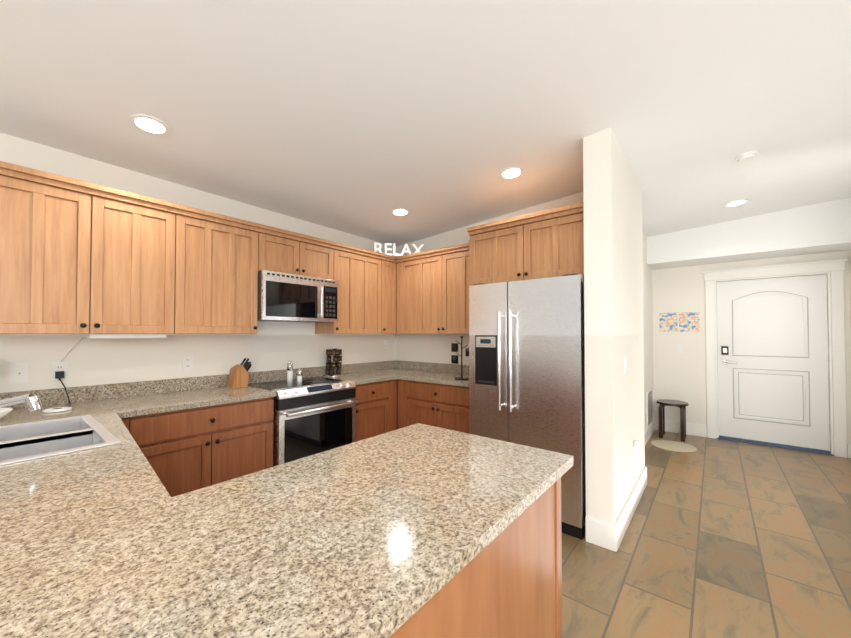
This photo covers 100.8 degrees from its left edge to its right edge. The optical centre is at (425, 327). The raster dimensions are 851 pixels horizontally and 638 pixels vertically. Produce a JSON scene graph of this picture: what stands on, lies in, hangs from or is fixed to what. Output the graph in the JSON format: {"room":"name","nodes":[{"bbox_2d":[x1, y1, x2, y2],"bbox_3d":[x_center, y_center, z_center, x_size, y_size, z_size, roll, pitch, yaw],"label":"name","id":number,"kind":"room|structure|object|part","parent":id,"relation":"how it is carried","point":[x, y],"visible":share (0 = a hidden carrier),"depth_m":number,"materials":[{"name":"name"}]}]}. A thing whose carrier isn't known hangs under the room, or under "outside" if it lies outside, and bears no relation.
{"room":"kitchen","nodes":[
{"label":"kitchen","id":0,"kind":"room"},
{"bbox_2d":[0,132,395,392],"bbox_3d":[-2.463,-0.115,2.272,0.100,3.050,6.580,-1,-1,39],"label":"wall","id":1,"kind":"structure","parent":0,"point":[269,346],"depth_m":2.73,"materials":[{"name":"white paint"}]},
{"bbox_2d":[10,363,28,383],"bbox_3d":[-2.485,0.278,2.154,0.006,0.120,0.075,-1,-1,39],"label":"electrical outlet","id":2,"kind":"object","parent":1,"relation":"attached to","point":[19,373],"visible":1,"depth_m":2.15,"materials":[{"name":"white plastic"}]},
{"bbox_2d":[51,361,67,380],"bbox_3d":[-2.376,0.281,2.285,0.008,0.120,0.075,-1,-1,39],"label":"electrical outlet","id":3,"kind":"object","parent":1,"relation":"attached to","point":[59,366],"visible":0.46,"depth_m":2.28,"materials":[{"name":"white plastic"}]},
{"bbox_2d":[55,371,63,380],"bbox_3d":[-2.363,0.310,2.273,0.026,0.060,0.040,-1,-1,39],"label":"adapter","id":4,"kind":"object","parent":3,"relation":"attached to","point":[59,374],"visible":1,"depth_m":2.26,"materials":[{"name":"black plastic"}]},
{"bbox_2d":[60,380,70,406],"bbox_3d":[-2.258,0.408,2.211,0.239,0.159,0.045,-1,-1,39],"label":"cord","id":5,"kind":"object","parent":4,"relation":"attached to","point":[66,393],"visible":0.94,"depth_m":2.27,"materials":[{"name":"black plastic"}]},
{"bbox_2d":[0,165,187,333],"bbox_3d":[-2.169,-0.404,2.294,0.327,0.890,0.938,-1,-1,39],"label":"upper cabinet","id":6,"kind":"object","parent":1,"relation":"attached to","point":[79,257],"depth_m":2.15,"materials":[{"name":"brown wood"}]},
{"bbox_2d":[61,334,166,361],"bbox_3d":[-2.105,0.134,2.393,0.275,0.180,0.502,-1,-1,39],"label":"under-cabinet light","id":7,"kind":"object","parent":6,"relation":"attached to","point":[115,336],"depth_m":2.33,"materials":[{"name":"white plastic"}]},
{"bbox_3d":[-2.265,0.139,2.264,0.191,0.166,0.099,-1,-1,39],"label":"white under-cabinet cord","id":8,"kind":"part","parent":7,"relation":"part of","materials":[{"name":"white plastic"}]},
{"bbox_2d":[182,356,192,370],"bbox_3d":[-1.920,0.285,2.841,0.008,0.120,0.075,-1,-1,39],"label":"electrical outlet","id":9,"kind":"object","parent":1,"relation":"attached to","point":[187,363],"visible":1,"depth_m":2.84,"materials":[{"name":"white plastic"}]},
{"bbox_2d":[188,209,259,333],"bbox_3d":[-1.740,-0.395,2.818,0.327,0.890,0.648,-1,-1,39],"label":"upper cabinet","id":10,"kind":"object","parent":1,"relation":"attached to","point":[224,255],"depth_m":2.75,"materials":[{"name":"brown wood"}]},
{"bbox_2d":[260,229,331,279],"bbox_3d":[-1.293,-0.654,3.366,0.327,0.355,0.760,-1,-1,39],"label":"upper cabinet","id":11,"kind":"object","parent":1,"relation":"attached to","point":[289,253],"depth_m":3.22,"materials":[{"name":"brown wood"}]},
{"bbox_2d":[258,270,337,322],"bbox_3d":[-1.240,-0.268,3.315,0.462,0.412,0.754,-1,-1,39],"label":"over-the-range microwave","id":12,"kind":"object","parent":11,"relation":"attached to","point":[285,297],"visible":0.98,"depth_m":3.14,"materials":[{"name":"silver metal"}]},
{"bbox_2d":[315,245,387,333],"bbox_3d":[-0.824,-0.377,3.933,0.327,0.890,0.718,-1,-1,39],"label":"upper cabinet","id":13,"kind":"object","parent":1,"relation":"attached to","point":[362,278],"depth_m":3.82,"materials":[{"name":"brown wood"}]},
{"bbox_2d":[380,253,395,333],"bbox_3d":[-0.578,-0.387,4.233,0.327,0.922,0.290,-1,-1,39],"label":"upper cabinet","id":14,"kind":"object","parent":1,"relation":"attached to","point":[391,262],"depth_m":4.20,"materials":[{"name":"brown wood"}]},
{"bbox_2d":[396,263,396,333],"bbox_3d":[-0.397,-0.384,4.453,0.327,0.922,0.388,-1,-1,39],"label":"upper cabinet","id":15,"kind":"object","parent":1,"relation":"attached to","point":[396,263],"depth_m":4.28,"materials":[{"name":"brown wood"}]},
{"bbox_2d":[0,0,850,246],"bbox_3d":[1.046,-1.395,1.108,7.030,0.583,9.200,-1,-1,39],"label":"ceiling","id":16,"kind":"structure","parent":0,"point":[362,118],"depth_m":1.96,"materials":[{"name":"white paint"}]},
{"bbox_2d":[129,114,169,134],"bbox_3d":[-1.633,-1.202,2.088,0.190,0.017,0.190,-1,-1,39],"label":"recessed light","id":17,"kind":"object","parent":16,"relation":"in","point":[149,124],"visible":1,"depth_m":2.08,"materials":[{"name":"white plastic"}]},
{"bbox_2d":[391,208,409,215],"bbox_3d":[-0.254,-1.161,3.530,0.190,0.017,0.190,-1,-1,39],"label":"recessed light","id":18,"kind":"object","parent":16,"relation":"in","point":[400,212],"visible":1,"depth_m":3.52,"materials":[{"name":"white plastic"}]},
{"bbox_2d":[499,167,523,178],"bbox_3d":[0.690,-1.240,2.822,0.190,0.017,0.190,-1,-1,39],"label":"recessed light","id":19,"kind":"object","parent":16,"relation":"in","point":[511,172],"visible":1,"depth_m":2.81,"materials":[{"name":"white plastic"}]},
{"bbox_2d":[724,199,748,206],"bbox_3d":[3.191,-1.281,3.616,0.190,0.017,0.190,-1,-1,39],"label":"recessed light","id":20,"kind":"object","parent":16,"relation":"in","point":[736,203],"visible":0.94,"depth_m":3.61,"materials":[{"name":"white plastic"}]},
{"bbox_2d":[735,150,758,163],"bbox_3d":[2.451,-1.298,2.683,0.137,0.044,0.136,-1,-1,39],"label":"smoke detector","id":21,"kind":"object","parent":16,"relation":"attached to","point":[746,157],"visible":1,"depth_m":2.66,"materials":[{"name":"white plastic"}]},
{"bbox_2d":[396,192,582,364],"bbox_3d":[0.644,-0.087,3.913,2.620,3.050,0.100,-1,-1,39],"label":"wall","id":22,"kind":"structure","parent":0,"point":[433,348],"depth_m":4.22,"materials":[{"name":"white paint"}]},
{"bbox_2d":[394,243,468,333],"bbox_3d":[0.216,-0.392,3.964,1.235,0.922,0.367,-1,-1,39],"label":"upper cabinet","id":23,"kind":"object","parent":22,"relation":"attached to","point":[432,291],"visible":0.77,"depth_m":3.89,"materials":[{"name":"brown wood"}]},
{"bbox_2d":[374,243,423,255],"bbox_3d":[-0.306,-0.921,4.147,0.587,0.143,0.024,0,-1,-8],"label":"sign","id":24,"kind":"object","parent":23,"relation":"on","point":[394,253],"visible":0.83,"depth_m":4.13,"materials":[{"name":"white"}]},
{"bbox_2d":[467,202,583,285],"bbox_3d":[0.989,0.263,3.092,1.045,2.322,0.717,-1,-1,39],"label":"upper cabinet","id":25,"kind":"object","parent":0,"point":[549,243],"visible":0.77,"depth_m":2.82,"materials":[{"name":"brown wood"}]},
{"bbox_2d":[583,127,644,524],"bbox_3d":[1.535,-0.106,2.800,0.170,3.050,1.270,-1,-1,39],"label":"wall column","id":26,"kind":"structure","parent":0,"point":[613,311],"depth_m":2.34,"materials":[{"name":"white paint"}]},
{"bbox_2d":[624,356,626,372],"bbox_3d":[1.449,0.265,2.548,0.008,0.120,0.075,-1,-1,39],"label":"light switch","id":27,"kind":"object","parent":26,"relation":"attached to","point":[625,364],"visible":1,"depth_m":2.54,"materials":[{"name":"white plastic"}]},
{"bbox_2d":[633,440,640,461],"bbox_3d":[1.677,0.979,2.789,0.040,0.160,0.080,-1,-1,39],"label":"outlet","id":28,"kind":"object","parent":26,"relation":"attached to","point":[636,451],"visible":0.96,"depth_m":2.77,"materials":[{"name":"white plastic"}]},
{"bbox_2d":[642,231,653,429],"bbox_3d":[2.526,-0.081,4.251,0.120,3.050,2.230,-1,-1,39],"label":"wall","id":29,"kind":"structure","parent":0,"point":[648,325],"depth_m":4.67,"materials":[{"name":"white paint"}]},
{"bbox_2d":[643,311,644,428],"bbox_3d":[2.618,0.394,4.245,0.020,2.100,0.090,-1,-1,39],"label":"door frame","id":30,"kind":"structure","parent":29,"relation":"attached to","point":[643,333],"depth_m":4.26,"materials":[{"name":"white wood"}]},
{"bbox_2d":[646,387,652,427],"bbox_3d":[2.987,1.052,4.688,0.014,0.460,0.460,-1,-1,39],"label":"air vent","id":31,"kind":"object","parent":29,"relation":"in","point":[649,406],"visible":1,"depth_m":4.63,"materials":[{"name":"white plastic"}]},
{"bbox_2d":[585,418,850,551],"bbox_3d":[2.879,1.345,3.105,1.850,0.160,3.516,-1,-1,39],"label":"baseboard","id":32,"kind":"structure","parent":29,"relation":"attached to","point":[604,535],"depth_m":2.49,"materials":[{"name":"white wood"}]},
{"bbox_2d":[561,430,850,637],"bbox_3d":[1.046,1.415,1.060,7.030,0.050,9.200,-1,-1,39],"label":"floor","id":33,"kind":"structure","parent":0,"point":[726,539],"depth_m":2.19,"materials":[{"name":"tile"}]},
{"bbox_2d":[121,397,273,496],"bbox_3d":[-1.694,0.974,2.571,0.634,0.884,0.926,-1,-1,39],"label":"base cabinet","id":34,"kind":"object","parent":33,"relation":"on","point":[184,451],"visible":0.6,"depth_m":2.38,"materials":[{"name":"brown wood"}]},
{"bbox_2d":[248,377,358,466],"bbox_3d":[-1.117,0.960,3.193,0.730,0.932,0.754,-1,-1,39],"label":"range","id":35,"kind":"object","parent":33,"relation":"on","point":[317,415],"visible":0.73,"depth_m":2.96,"materials":[{"name":"silver metal"}]},
{"bbox_2d":[287,361,292,386],"bbox_3d":[-1.153,0.391,2.993,0.048,0.219,0.047,-1,-1,39],"label":"salt mill","id":36,"kind":"object","parent":35,"relation":"on","point":[289,374],"visible":1,"depth_m":2.98,"materials":[{"name":"grey plastic"}]},
{"bbox_2d":[297,369,301,385],"bbox_3d":[-1.090,0.426,3.045,0.048,0.149,0.047,-1,-1,39],"label":"pepper mill","id":37,"kind":"object","parent":35,"relation":"on","point":[299,377],"visible":1,"depth_m":3.02,"materials":[{"name":"white ceramic"}]},
{"bbox_2d":[302,378,314,383],"bbox_3d":[-1.062,0.484,3.203,0.061,0.039,0.151,-1,-1,39],"label":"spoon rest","id":38,"kind":"object","parent":35,"relation":"on","point":[305,381],"visible":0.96,"depth_m":3.17,"materials":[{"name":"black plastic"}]},
{"bbox_2d":[355,379,396,441],"bbox_3d":[-0.721,0.994,3.756,0.634,0.884,0.604,-1,-1,39],"label":"base cabinet","id":39,"kind":"object","parent":33,"relation":"on","point":[376,410],"visible":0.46,"depth_m":3.58,"materials":[{"name":"brown wood"}]},
{"bbox_2d":[396,379,398,428],"bbox_3d":[-0.353,1.002,4.247,0.580,0.884,0.570,-1,-1,39],"label":"base cabinet","id":40,"kind":"object","parent":33,"relation":"on","point":[397,403],"depth_m":3.85,"materials":[{"name":"brown wood"}]},
{"bbox_2d":[0,363,395,423],"bbox_3d":[-1.317,0.471,3.053,0.662,0.135,3.697,-1,-1,39],"label":"countertop","id":41,"kind":"structure","parent":40,"relation":"on","point":[141,398],"depth_m":2.50,"materials":[{"name":"beige stone"}]},
{"bbox_2d":[0,408,12,418],"bbox_3d":[-2.253,0.454,1.793,0.200,0.055,0.200,-1,-1,39],"label":"bowl","id":42,"kind":"object","parent":41,"relation":"on","point":[4,412],"visible":1,"depth_m":1.82,"materials":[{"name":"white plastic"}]},
{"bbox_2d":[42,406,71,412],"bbox_3d":[-2.164,0.479,2.068,0.132,0.014,0.120,-1,-1,39],"label":"pad","id":43,"kind":"object","parent":41,"relation":"on","point":[57,409],"visible":1,"depth_m":2.04,"materials":[{"name":"white plastic"}]},
{"bbox_2d":[227,358,251,388],"bbox_3d":[-1.569,0.381,2.998,0.110,0.242,0.178,-1,-1,39],"label":"knife block","id":44,"kind":"object","parent":41,"relation":"on","point":[238,376],"visible":1,"depth_m":2.95,"materials":[{"name":"brown wood"}]},
{"bbox_2d":[325,348,342,376],"bbox_3d":[-0.985,0.365,3.781,0.190,0.300,0.190,-1,-1,39],"label":"spice rack","id":45,"kind":"object","parent":41,"relation":"on","point":[335,363],"visible":1,"depth_m":3.74,"materials":[{"name":"silver metal"}]},
{"bbox_2d":[360,360,468,386],"bbox_3d":[0.012,0.486,3.936,1.533,0.135,0.647,-1,-1,39],"label":"countertop","id":46,"kind":"structure","parent":40,"relation":"on","point":[438,373],"depth_m":4.03,"materials":[{"name":"beige stone"}]},
{"bbox_2d":[451,336,468,379],"bbox_3d":[0.363,0.293,3.517,0.240,0.434,0.140,-1,-1,39],"label":"mug tree","id":47,"kind":"object","parent":46,"relation":"on","point":[454,348],"visible":0.96,"depth_m":3.54,"materials":[{"name":"black metal"}]},
{"bbox_2d":[398,379,468,433],"bbox_3d":[0.235,0.993,3.728,0.936,0.884,0.624,-1,-1,39],"label":"base cabinet","id":48,"kind":"object","parent":33,"relation":"on","point":[444,406],"visible":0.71,"depth_m":3.50,"materials":[{"name":"brown wood"}]},
{"bbox_2d":[389,477,561,637],"bbox_3d":[-0.425,0.942,0.734,0.719,0.884,2.055,-1,-1,39],"label":"base cabinet","id":49,"kind":"object","parent":33,"relation":"on","point":[506,582],"visible":0.1,"depth_m":0.99,"materials":[{"name":"brown wood"}]},
{"bbox_2d":[0,488,347,637],"bbox_3d":[-0.550,0.479,0.561,0.755,0.035,0.420,-1,-1,39],"label":"countertop","id":50,"kind":"structure","parent":49,"relation":"on","point":[153,565],"depth_m":0.64,"materials":[{"name":"beige stone"}]},
{"bbox_2d":[0,408,383,637],"bbox_3d":[-1.379,0.490,1.203,2.850,0.035,0.780,-1,-1,39],"label":"countertop","id":51,"kind":"structure","parent":49,"relation":"on","point":[33,492],"depth_m":0.96,"materials":[{"name":"beige stone"}]},
{"bbox_2d":[0,393,42,411],"bbox_3d":[-1.789,0.366,1.444,0.393,0.204,0.278,-1,-1,39],"label":"chrome faucet","id":52,"kind":"object","parent":51,"relation":"on","point":[33,402],"visible":1,"depth_m":1.41,"materials":[{"name":"silver metal"}]},
{"bbox_2d":[0,415,120,464],"bbox_3d":[-1.710,0.568,1.500,0.770,0.195,0.500,-1,-1,39],"label":"stainless steel sink","id":53,"kind":"object","parent":51,"relation":"in","point":[21,442],"visible":0.42,"depth_m":1.59,"materials":[{"name":"silver metal"}]},
{"bbox_2d":[204,423,572,637],"bbox_3d":[-0.051,0.489,1.168,0.755,0.035,0.970,-1,-1,39],"label":"countertop","id":54,"kind":"structure","parent":49,"relation":"on","point":[387,534],"depth_m":0.93,"materials":[{"name":"beige stone"}]},
{"bbox_2d":[469,273,585,539],"bbox_3d":[0.952,0.531,2.920,0.873,1.780,0.948,-1,-1,39],"label":"refrigerator","id":55,"kind":"object","parent":33,"relation":"on","point":[526,363],"visible":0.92,"depth_m":2.53,"materials":[{"name":"silver metal"}]},
{"bbox_2d":[656,399,688,441],"bbox_3d":[3.275,1.216,4.669,0.350,0.470,0.350,-1,-1,39],"label":"stool","id":56,"kind":"object","parent":33,"relation":"on","point":[681,405],"visible":1,"depth_m":4.62,"materials":[{"name":"brown wood"}]},
{"bbox_2d":[651,440,696,451],"bbox_3d":[3.026,1.437,4.300,0.460,0.014,0.460,-1,-1,39],"label":"floor mat","id":57,"kind":"object","parent":33,"relation":"on","point":[676,446],"visible":0.98,"depth_m":4.26,"materials":[{"name":"beige fabric"}]},
{"bbox_2d":[647,197,850,269],"bbox_3d":[3.829,-1.230,4.307,1.850,0.750,0.520,-1,-1,39],"label":"soffit","id":58,"kind":"structure","parent":0,"point":[824,227],"depth_m":4.02,"materials":[{"name":"white paint"}]},
{"bbox_2d":[652,250,850,457],"bbox_3d":[4.018,-0.076,4.533,2.070,3.050,0.100,-1,-1,39],"label":"wall","id":59,"kind":"structure","parent":0,"point":[679,376],"depth_m":4.81,"materials":[{"name":"white paint"}]},
{"bbox_2d":[659,312,699,331],"bbox_3d":[3.514,-0.080,4.880,0.450,0.270,0.002,-1,-1,39],"label":"wall art","id":60,"kind":"object","parent":59,"relation":"attached to","point":[688,321],"visible":1,"depth_m":4.87,"materials":[{"name":"paper"}]},
{"bbox_2d":[677,344,683,352],"bbox_3d":[3.524,0.284,4.862,0.075,0.120,0.008,-1,-1,39],"label":"light switch","id":61,"kind":"object","parent":59,"relation":"attached to","point":[680,348],"visible":1,"depth_m":4.86,"materials":[{"name":"white plastic"}]},
{"bbox_2d":[702,258,847,457],"bbox_3d":[4.226,0.341,4.330,1.270,2.208,0.140,-1,-1,39],"label":"door frame","id":62,"kind":"structure","parent":59,"relation":"attached to","point":[836,363],"depth_m":4.02,"materials":[{"name":"white wood"}]},
{"bbox_2d":[717,274,833,455],"bbox_3d":[4.225,0.416,4.327,1.014,2.056,0.104,-1,-1,39],"label":"entry door","id":63,"kind":"structure","parent":59,"relation":"in","point":[773,361],"depth_m":4.30,"materials":[{"name":"white wood"}]},
{"bbox_2d":[849,249,850,327],"bbox_3d":[4.145,-0.100,3.135,0.100,3.050,1.900,-1,-1,39],"label":"wall","id":64,"kind":"structure","parent":0,"point":[850,282],"depth_m":3.89,"materials":[{"name":"white paint"}]}
]}

